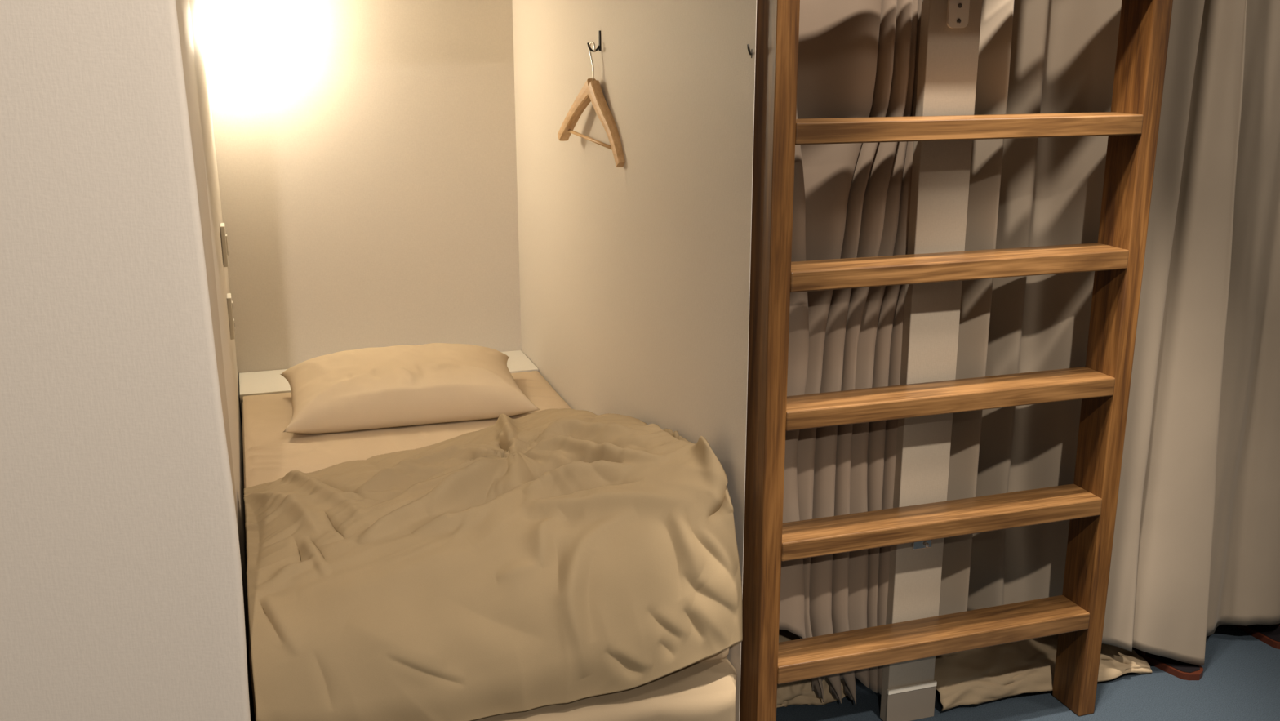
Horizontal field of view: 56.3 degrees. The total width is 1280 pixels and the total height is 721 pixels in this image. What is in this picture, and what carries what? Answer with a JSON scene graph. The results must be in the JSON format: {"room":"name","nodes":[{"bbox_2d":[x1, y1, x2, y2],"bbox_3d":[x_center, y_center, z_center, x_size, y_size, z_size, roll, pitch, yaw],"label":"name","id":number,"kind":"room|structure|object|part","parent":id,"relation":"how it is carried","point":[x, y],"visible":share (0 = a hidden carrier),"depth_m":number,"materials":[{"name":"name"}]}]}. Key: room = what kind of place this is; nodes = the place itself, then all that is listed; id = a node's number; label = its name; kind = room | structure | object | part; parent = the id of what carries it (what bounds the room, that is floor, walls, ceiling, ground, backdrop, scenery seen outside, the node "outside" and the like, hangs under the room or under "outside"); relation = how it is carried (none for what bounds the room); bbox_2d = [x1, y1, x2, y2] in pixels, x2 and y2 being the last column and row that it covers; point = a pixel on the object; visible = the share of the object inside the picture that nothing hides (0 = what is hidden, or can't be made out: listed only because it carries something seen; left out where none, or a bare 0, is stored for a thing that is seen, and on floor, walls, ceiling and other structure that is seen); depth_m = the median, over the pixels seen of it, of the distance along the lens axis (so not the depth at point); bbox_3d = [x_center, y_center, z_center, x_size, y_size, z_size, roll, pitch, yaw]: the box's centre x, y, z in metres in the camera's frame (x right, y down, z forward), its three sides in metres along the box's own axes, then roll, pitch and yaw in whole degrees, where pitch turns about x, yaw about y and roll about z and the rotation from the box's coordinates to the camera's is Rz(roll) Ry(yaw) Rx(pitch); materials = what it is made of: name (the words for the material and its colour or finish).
{"room":"dormitory","nodes":[
{"label":"dormitory","id":0,"kind":"room"},
{"bbox_2d":[0,0,254,720],"bbox_3d":[-2.357,-0.349,2.412,2.844,2.420,2.075,-5,16,-18],"label":"wall","id":1,"kind":"structure","parent":0,"point":[123,583],"depth_m":1.91,"materials":[{"name":"white paint"}]},
{"bbox_2d":[220,222,228,266],"bbox_3d":[-1.176,-0.327,3.387,0.016,0.116,0.070,-5,16,-18],"label":"light switch","id":2,"kind":"object","parent":1,"relation":"attached to","point":[224,237],"visible":1,"depth_m":3.36,"materials":[{"name":"white plastic"}]},
{"bbox_2d":[226,293,235,339],"bbox_3d":[-1.177,-0.127,3.440,0.015,0.122,0.070,-5,16,-18],"label":"wall outlet","id":3,"kind":"object","parent":1,"relation":"attached to","point":[229,302],"visible":1,"depth_m":3.41,"materials":[{"name":"white plastic"}]},
{"bbox_2d":[200,0,521,381],"bbox_3d":[-0.726,-0.787,4.040,7.200,2.420,0.100,-5,16,-18],"label":"wall","id":4,"kind":"structure","parent":0,"point":[366,149],"depth_m":3.97,"materials":[{"name":"white paint"}]},
{"bbox_2d":[511,0,756,720],"bbox_3d":[-0.085,-0.552,3.167,0.050,2.420,2.019,-5,16,-18],"label":"wall","id":5,"kind":"structure","parent":0,"point":[634,277],"depth_m":2.84,"materials":[{"name":"white paint"}]},
{"bbox_2d":[586,31,600,52],"bbox_3d":[-0.118,-0.817,3.061,0.037,0.054,0.010,-5,16,-18],"label":"wall hook","id":6,"kind":"object","parent":5,"relation":"attached to","point":[598,48],"visible":1,"depth_m":3.06,"materials":[{"name":"grey metal"}]},
{"bbox_2d":[557,41,625,167],"bbox_3d":[-0.128,-0.673,3.108,0.030,0.302,0.440,-7,16,-23],"label":"hanger","id":7,"kind":"object","parent":6,"relation":"hanging from","point":[591,91],"visible":1,"depth_m":3.06,"materials":[{"name":"brown wood"}]},
{"bbox_3d":[-0.103,-0.820,3.065,0.005,0.050,0.010,-5,16,-18],"label":"plate","id":8,"kind":"part","parent":6,"relation":"part of","materials":[{"name":"grey metal"}]},
{"bbox_2d":[746,44,752,57],"bbox_3d":[0.200,-0.562,2.174,0.005,0.024,0.016,14,20,41],"label":"wall hook","id":9,"kind":"object","parent":5,"relation":"attached to","point":[750,53],"visible":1,"depth_m":2.17,"materials":[{"name":"grey metal"}]},
{"bbox_2d":[776,622,1279,720],"bbox_3d":[0.146,1.115,1.822,7.200,0.100,5.900,-5,16,-18],"label":"floor","id":10,"kind":"structure","parent":0,"point":[1240,680],"depth_m":2.81,"materials":[{"name":"blue carpet"}]},
{"bbox_2d":[239,350,538,422],"bbox_3d":[-0.842,0.238,4.075,0.963,0.422,0.267,-5,16,-18],"label":"ledge","id":11,"kind":"object","parent":10,"relation":"on","point":[263,382],"visible":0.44,"depth_m":3.93,"materials":[{"name":"white paint"}]},
{"bbox_2d":[241,370,737,720],"bbox_3d":[-0.506,0.495,3.099,0.960,0.433,1.859,-5,16,-18],"label":"bed","id":12,"kind":"object","parent":10,"relation":"on","point":[705,689],"visible":0.16,"depth_m":3.15,"materials":[{"name":"beige fabric"}]},
{"bbox_2d":[280,342,540,433],"bbox_3d":[-0.705,0.063,3.593,0.736,0.155,0.487,-5,16,-18],"label":"pillow","id":13,"kind":"object","parent":12,"relation":"on","point":[433,383],"visible":1,"depth_m":3.46,"materials":[{"name":"beige fabric"}]},
{"bbox_2d":[243,408,742,720],"bbox_3d":[-0.410,0.316,2.736,0.947,0.444,1.168,-5,16,-18],"label":"duvet","id":14,"kind":"object","parent":12,"relation":"on","point":[553,556],"visible":1,"depth_m":2.35,"materials":[{"name":"beige fabric"}]},
{"bbox_2d":[776,628,847,707],"bbox_3d":[0.303,0.695,2.927,0.293,0.128,0.413,-5,16,-18],"label":"bed cover","id":15,"kind":"object","parent":10,"relation":"on","point":[796,692],"visible":0.16,"depth_m":2.77,"materials":[{"name":"beige fabric"}]},
{"bbox_2d":[880,0,982,720],"bbox_3d":[0.611,-0.352,2.423,0.124,2.420,0.037,-5,16,-18],"label":"post","id":16,"kind":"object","parent":10,"relation":"on","point":[948,59],"depth_m":2.48,"materials":[{"name":"white paint"}]},
{"bbox_3d":[0.615,0.783,2.714,0.124,0.078,0.005,-5,16,-18],"label":"skirting","id":17,"kind":"part","parent":16,"relation":"part of","materials":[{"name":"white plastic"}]},
{"bbox_2d":[912,539,932,549],"bbox_3d":[0.618,0.400,2.608,0.046,0.024,0.014,-5,16,-18],"label":"metal bracket","id":18,"kind":"object","parent":16,"relation":"attached to","point":[926,544],"visible":0.76,"depth_m":2.61,"materials":[{"name":"silver metal"}]},
{"bbox_2d":[946,0,969,28],"bbox_3d":[0.618,-0.744,2.304,0.045,0.200,0.010,-5,16,-18],"label":"plate","id":19,"kind":"object","parent":16,"relation":"attached to","point":[957,11],"visible":1,"depth_m":2.32,"materials":[{"name":"white paint"}]},
{"bbox_2d":[739,0,1173,720],"bbox_3d":[0.629,-0.299,2.362,0.849,2.350,0.100,-5,16,-18],"label":"ladder","id":20,"kind":"object","parent":10,"relation":"on","point":[1077,615],"visible":0.99,"depth_m":2.43,"materials":[{"name":"brown wood"}]},
{"bbox_2d":[933,634,1152,711],"bbox_3d":[0.891,0.668,3.058,0.591,0.117,0.536,-5,16,-18],"label":"bed cover","id":21,"kind":"object","parent":10,"relation":"on","point":[988,673],"visible":0.4,"depth_m":2.82,"materials":[{"name":"beige fabric"}]},
{"bbox_2d":[1132,646,1203,679],"bbox_3d":[1.298,0.716,3.006,0.102,0.056,0.270,-7,17,-24],"label":"slipper","id":22,"kind":"object","parent":10,"relation":"on","point":[1184,670],"visible":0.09,"depth_m":2.93,"materials":[{"name":"brown leather"}]},
{"bbox_2d":[1233,623,1279,648],"bbox_3d":[1.626,0.675,3.155,0.102,0.056,0.270,-4,15,-13],"label":"slipper","id":23,"kind":"object","parent":10,"relation":"on","point":[1269,634],"visible":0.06,"depth_m":3.10,"materials":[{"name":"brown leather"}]},
{"bbox_3d":[0.883,-1.256,3.329,2.000,0.105,1.982,-5,16,-18],"label":"ceiling","id":24,"kind":"structure","parent":0,"visible":0},
{"bbox_2d":[778,0,922,703],"bbox_3d":[0.388,-0.065,2.481,0.401,1.744,0.076,-5,16,-18],"label":"curtain","id":25,"kind":"object","parent":24,"relation":"hanging from","point":[857,58],"visible":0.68,"depth_m":2.45,"materials":[{"name":"beige fabric"}]},
{"bbox_2d":[938,0,1247,665],"bbox_3d":[0.995,-0.110,2.693,0.751,1.767,0.189,-3,15,-11],"label":"curtain","id":26,"kind":"object","parent":24,"relation":"hanging from","point":[1035,56],"visible":0.72,"depth_m":2.67,"materials":[{"name":"beige fabric"}]},
{"bbox_2d":[1206,0,1279,635],"bbox_3d":[1.688,-0.170,2.872,0.825,1.745,0.057,-4,16,-15],"label":"curtain","id":27,"kind":"object","parent":24,"relation":"hanging from","point":[1244,589],"visible":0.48,"depth_m":2.86,"materials":[{"name":"beige fabric"}]}
]}

